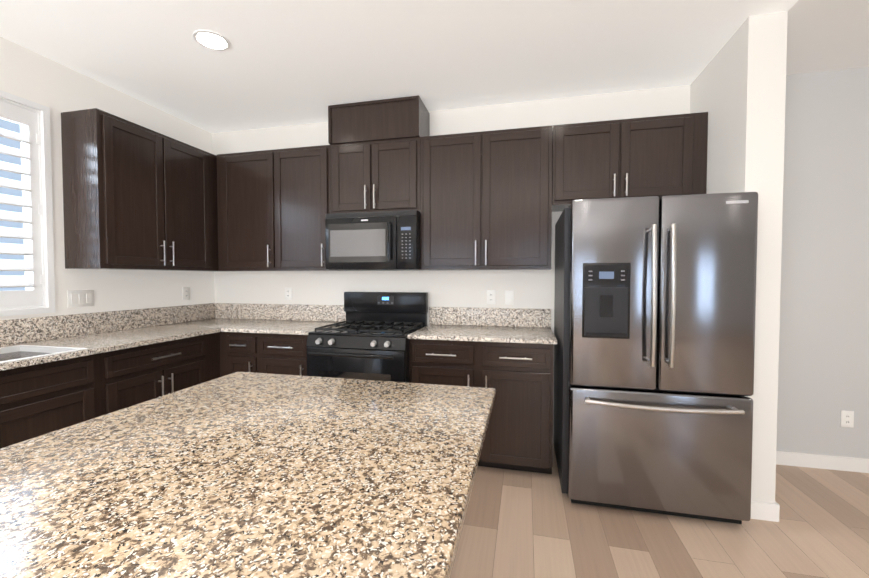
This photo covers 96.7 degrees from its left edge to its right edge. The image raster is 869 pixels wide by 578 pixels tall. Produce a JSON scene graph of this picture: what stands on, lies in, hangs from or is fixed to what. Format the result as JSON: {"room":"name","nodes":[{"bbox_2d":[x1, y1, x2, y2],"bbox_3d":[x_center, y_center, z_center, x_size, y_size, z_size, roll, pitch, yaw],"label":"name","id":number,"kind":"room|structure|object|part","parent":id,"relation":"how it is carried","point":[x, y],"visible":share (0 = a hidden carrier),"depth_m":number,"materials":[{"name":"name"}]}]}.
{"room":"kitchen","nodes":[
{"label":"kitchen","id":0,"kind":"room"},
{"bbox_2d":[0,37,214,319],"bbox_3d":[-2.921,-0.069,1.015,0.160,2.740,5.800,0,2,13],"label":"wall","id":1,"kind":"structure","parent":0,"point":[57,89],"depth_m":2.73,"materials":[{"name":"white paint"}]},
{"bbox_2d":[0,90,55,316],"bbox_3d":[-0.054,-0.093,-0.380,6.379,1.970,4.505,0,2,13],"label":"window shutters","id":2,"kind":"object","parent":1,"relation":"attached to","point":[35,233],"visible":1,"depth_m":2.41,"materials":[{"name":"white wood"}]},
{"bbox_2d":[67,290,93,307],"bbox_3d":[-2.442,0.066,2.672,0.009,0.115,0.164,0,2,13],"label":"light switch","id":3,"kind":"object","parent":1,"relation":"attached to","point":[80,298],"depth_m":2.66,"materials":[{"name":"white plastic"}]},
{"bbox_2d":[0,303,215,346],"bbox_3d":[-2.694,0.277,1.594,0.020,0.150,4.550,0,2,13],"label":"backsplash","id":4,"kind":"structure","parent":1,"relation":"attached to","point":[61,326],"depth_m":2.74,"materials":[{"name":"beige stone"}]},
{"bbox_2d":[61,108,212,270],"bbox_3d":[-2.208,-0.661,2.959,0.323,1.028,0.887,0,2,13],"label":"upper cabinet","id":5,"kind":"object","parent":1,"relation":"attached to","point":[137,197],"depth_m":2.70,"materials":[{"name":"brown wood"}]},
{"bbox_2d":[182,287,189,299],"bbox_3d":[-2.249,0.040,3.497,0.008,0.115,0.072,0,2,13],"label":"outlet","id":6,"kind":"object","parent":1,"relation":"attached to","point":[186,290],"depth_m":3.50,"materials":[{"name":"white plastic"}]},
{"bbox_2d":[0,0,868,133],"bbox_3d":[1.147,-1.470,0.014,8.520,0.120,6.120,0,2,13],"label":"ceiling","id":7,"kind":"structure","parent":0,"point":[279,63],"depth_m":2.37,"materials":[{"name":"white paint"}]},
{"bbox_2d":[193,30,230,50],"bbox_3d":[-1.319,-1.472,2.292,0.195,0.007,0.195,0,2,7],"label":"recessed light","id":8,"kind":"object","parent":7,"relation":"in","point":[211,40],"visible":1,"depth_m":2.27,"materials":[{"name":"white plastic"}]},
{"bbox_2d":[212,67,868,458],"bbox_3d":[1.832,-0.125,2.954,8.520,2.740,0.160,0,2,13],"label":"wall","id":9,"kind":"structure","parent":0,"point":[824,343],"depth_m":2.70,"materials":[{"name":"white paint"}]},
{"bbox_2d":[213,149,280,270],"bbox_3d":[-1.580,-0.677,3.494,0.646,1.028,0.323,0,2,13],"label":"upper cabinet","id":10,"kind":"object","parent":9,"relation":"attached to","point":[248,183],"depth_m":3.34,"materials":[{"name":"brown wood"}]},
{"bbox_2d":[285,287,291,299],"bbox_3d":[-1.375,0.043,3.629,0.072,0.115,0.008,0,2,13],"label":"outlet","id":11,"kind":"object","parent":9,"relation":"attached to","point":[288,291],"depth_m":3.63,"materials":[{"name":"white plastic"}]},
{"bbox_2d":[281,145,337,270],"bbox_3d":[-1.107,-0.674,3.382,0.583,1.028,0.323,0,2,13],"label":"upper cabinet","id":12,"kind":"object","parent":9,"relation":"attached to","point":[304,170],"depth_m":3.22,"materials":[{"name":"brown wood"}]},
{"bbox_2d":[329,139,420,213],"bbox_3d":[-0.450,-0.896,3.220,0.762,0.575,0.323,0,2,13],"label":"upper cabinet","id":13,"kind":"object","parent":9,"relation":"attached to","point":[379,175],"depth_m":3.06,"materials":[{"name":"brown wood"}]},
{"bbox_2d":[325,210,427,270],"bbox_3d":[-0.465,-0.379,3.173,0.758,0.449,0.450,0,2,13],"label":"microwave","id":14,"kind":"object","parent":13,"relation":"attached to","point":[376,241],"visible":1,"depth_m":3.00,"materials":[{"name":"black metal"}]},
{"bbox_2d":[325,95,429,146],"bbox_3d":[-0.452,-1.334,3.202,0.762,0.301,0.335,0,2,13],"label":"upper cabinet","id":15,"kind":"object","parent":9,"relation":"attached to","point":[402,117],"depth_m":3.05,"materials":[{"name":"brown wood"}]},
{"bbox_2d":[216,303,550,326],"bbox_3d":[-0.623,0.223,3.452,3.196,0.150,0.019,0,2,13],"label":"backsplash","id":16,"kind":"structure","parent":9,"relation":"attached to","point":[471,317],"depth_m":3.29,"materials":[{"name":"beige stone"}]},
{"bbox_2d":[419,125,552,270],"bbox_3d":[0.400,-0.663,3.026,0.980,1.028,0.323,0,2,13],"label":"upper cabinet","id":17,"kind":"object","parent":9,"relation":"attached to","point":[485,194],"depth_m":2.87,"materials":[{"name":"brown wood"}]},
{"bbox_2d":[487,290,495,303],"bbox_3d":[0.468,0.068,3.195,0.072,0.115,0.008,0,2,13],"label":"outlet","id":18,"kind":"object","parent":9,"relation":"attached to","point":[491,294],"depth_m":3.19,"materials":[{"name":"white plastic"}]},
{"bbox_2d":[505,290,513,304],"bbox_3d":[0.612,0.069,3.160,0.072,0.115,0.009,0,2,13],"label":"outlet","id":19,"kind":"object","parent":9,"relation":"attached to","point":[509,294],"depth_m":3.16,"materials":[{"name":"white plastic"}]},
{"bbox_2d":[549,112,707,211],"bbox_3d":[1.356,-0.888,2.794,0.975,0.565,0.323,0,2,13],"label":"upper cabinet","id":20,"kind":"object","parent":9,"relation":"attached to","point":[659,156],"depth_m":2.64,"materials":[{"name":"brown wood"}]},
{"bbox_2d":[776,451,868,472],"bbox_3d":[3.902,1.214,2.414,3.825,0.095,0.014,0,2,13],"label":"baseboard","id":21,"kind":"structure","parent":9,"relation":"attached to","point":[842,463],"depth_m":2.69,"materials":[{"name":"white wood"}]},
{"bbox_2d":[840,410,853,427],"bbox_3d":[2.841,0.895,2.658,0.072,0.115,0.008,0,2,13],"label":"outlet","id":22,"kind":"object","parent":9,"relation":"attached to","point":[847,417],"depth_m":2.66,"materials":[{"name":"white plastic"}]},
{"bbox_2d":[449,443,868,577],"bbox_3d":[1.147,1.388,0.096,8.520,0.120,6.120,0,2,13],"label":"floor","id":23,"kind":"structure","parent":0,"point":[520,524],"depth_m":1.99,"materials":[{"name":"brown wood"}]},
{"bbox_2d":[0,355,107,448],"bbox_3d":[-2.337,0.827,1.811,0.618,0.902,1.015,0,2,13],"label":"base cabinet","id":24,"kind":"object","parent":23,"relation":"on","point":[60,372],"depth_m":1.99,"materials":[{"name":"black wood"}]},
{"bbox_2d":[0,327,219,370],"bbox_3d":[-2.462,0.378,1.221,0.644,0.030,3.925,0,2,13],"label":"countertop","id":25,"kind":"structure","parent":24,"relation":"on","point":[139,336],"depth_m":2.46,"materials":[{"name":"beige stone"}]},
{"bbox_2d":[0,343,83,362],"bbox_3d":[-2.291,0.459,1.815,0.504,0.233,0.855,0,2,13],"label":"sink","id":26,"kind":"object","parent":25,"relation":"in","point":[18,350],"depth_m":2.20,"materials":[{"name":"silver metal"}]},
{"bbox_2d":[104,331,219,413],"bbox_3d":[-2.116,0.800,2.747,0.618,0.902,0.910,0,2,13],"label":"base cabinet","id":27,"kind":"object","parent":23,"relation":"on","point":[136,375],"depth_m":2.57,"materials":[{"name":"black wood"}]},
{"bbox_2d":[160,319,342,334],"bbox_3d":[-1.553,0.316,3.353,1.433,0.030,0.644,0,2,13],"label":"countertop","id":28,"kind":"structure","parent":27,"relation":"on","point":[241,326],"depth_m":3.23,"materials":[{"name":"beige stone"}]},
{"bbox_2d":[220,331,267,376],"bbox_3d":[-1.451,0.783,3.354,0.438,0.902,0.618,0,2,13],"label":"base cabinet","id":29,"kind":"object","parent":23,"relation":"on","point":[238,353],"depth_m":3.05,"materials":[{"name":"black wood"}]},
{"bbox_2d":[0,372,495,577],"bbox_3d":[-0.589,0.855,0.355,1.094,0.932,2.435,0,2,13],"label":"kitchen island","id":30,"kind":"object","parent":23,"relation":"on","point":[248,475],"visible":1,"depth_m":0.75,"materials":[{"name":"beige"}]},
{"bbox_2d":[264,335,307,375],"bbox_3d":[-1.120,0.785,3.276,0.545,0.902,0.618,0,2,13],"label":"base cabinet","id":31,"kind":"object","parent":23,"relation":"on","point":[287,354],"depth_m":2.96,"materials":[{"name":"black wood"}]},
{"bbox_2d":[306,292,427,382],"bbox_3d":[-0.502,0.639,3.043,0.754,1.207,0.739,0,2,13],"label":"range","id":32,"kind":"object","parent":23,"relation":"on","point":[368,340],"visible":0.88,"depth_m":2.80,"materials":[{"name":"black metal"}]},
{"bbox_2d":[407,336,553,473],"bbox_3d":[0.366,0.795,2.926,0.985,0.902,0.618,0,2,13],"label":"base cabinet","id":33,"kind":"object","parent":23,"relation":"on","point":[519,433],"depth_m":2.59,"materials":[{"name":"black wood"}]},
{"bbox_2d":[408,323,555,346],"bbox_3d":[0.372,0.330,2.898,1.004,0.030,0.644,0,2,13],"label":"countertop","id":34,"kind":"structure","parent":33,"relation":"on","point":[450,332],"depth_m":2.72,"materials":[{"name":"beige stone"}]},
{"bbox_2d":[553,192,757,523],"bbox_3d":[1.286,0.371,2.470,0.933,1.776,0.940,0,2,13],"label":"refrigerator","id":35,"kind":"object","parent":23,"relation":"on","point":[654,319],"visible":1,"depth_m":2.09,"materials":[{"name":"grey metal"}]},
{"bbox_3d":[1.208,0.094,2.044,0.793,1.098,0.090,0,2,13],"label":"trim","id":36,"kind":"part","parent":35,"relation":"part of","materials":[{"name":"black"}]},
{"bbox_2d":[690,11,787,502],"bbox_3d":[1.869,-0.111,2.472,0.177,2.740,0.762,0,2,13],"label":"wall","id":37,"kind":"structure","parent":0,"point":[738,89],"depth_m":2.10,"materials":[{"name":"white paint"}]},
{"bbox_2d":[752,501,779,521],"bbox_3d":[1.955,1.212,2.462,0.014,0.095,0.736,0,2,13],"label":"baseboard","id":38,"kind":"structure","parent":37,"relation":"attached to","point":[767,511],"depth_m":2.11,"materials":[{"name":"white wood"}]},
{"label":"outside","id":39,"kind":"structure","parent":0,"visible":0},
{"bbox_2d":[0,119,24,290],"bbox_3d":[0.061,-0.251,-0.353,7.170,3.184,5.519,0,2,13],"label":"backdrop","id":40,"kind":"structure","parent":39,"point":[9,126],"depth_m":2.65,"materials":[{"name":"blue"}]}
]}

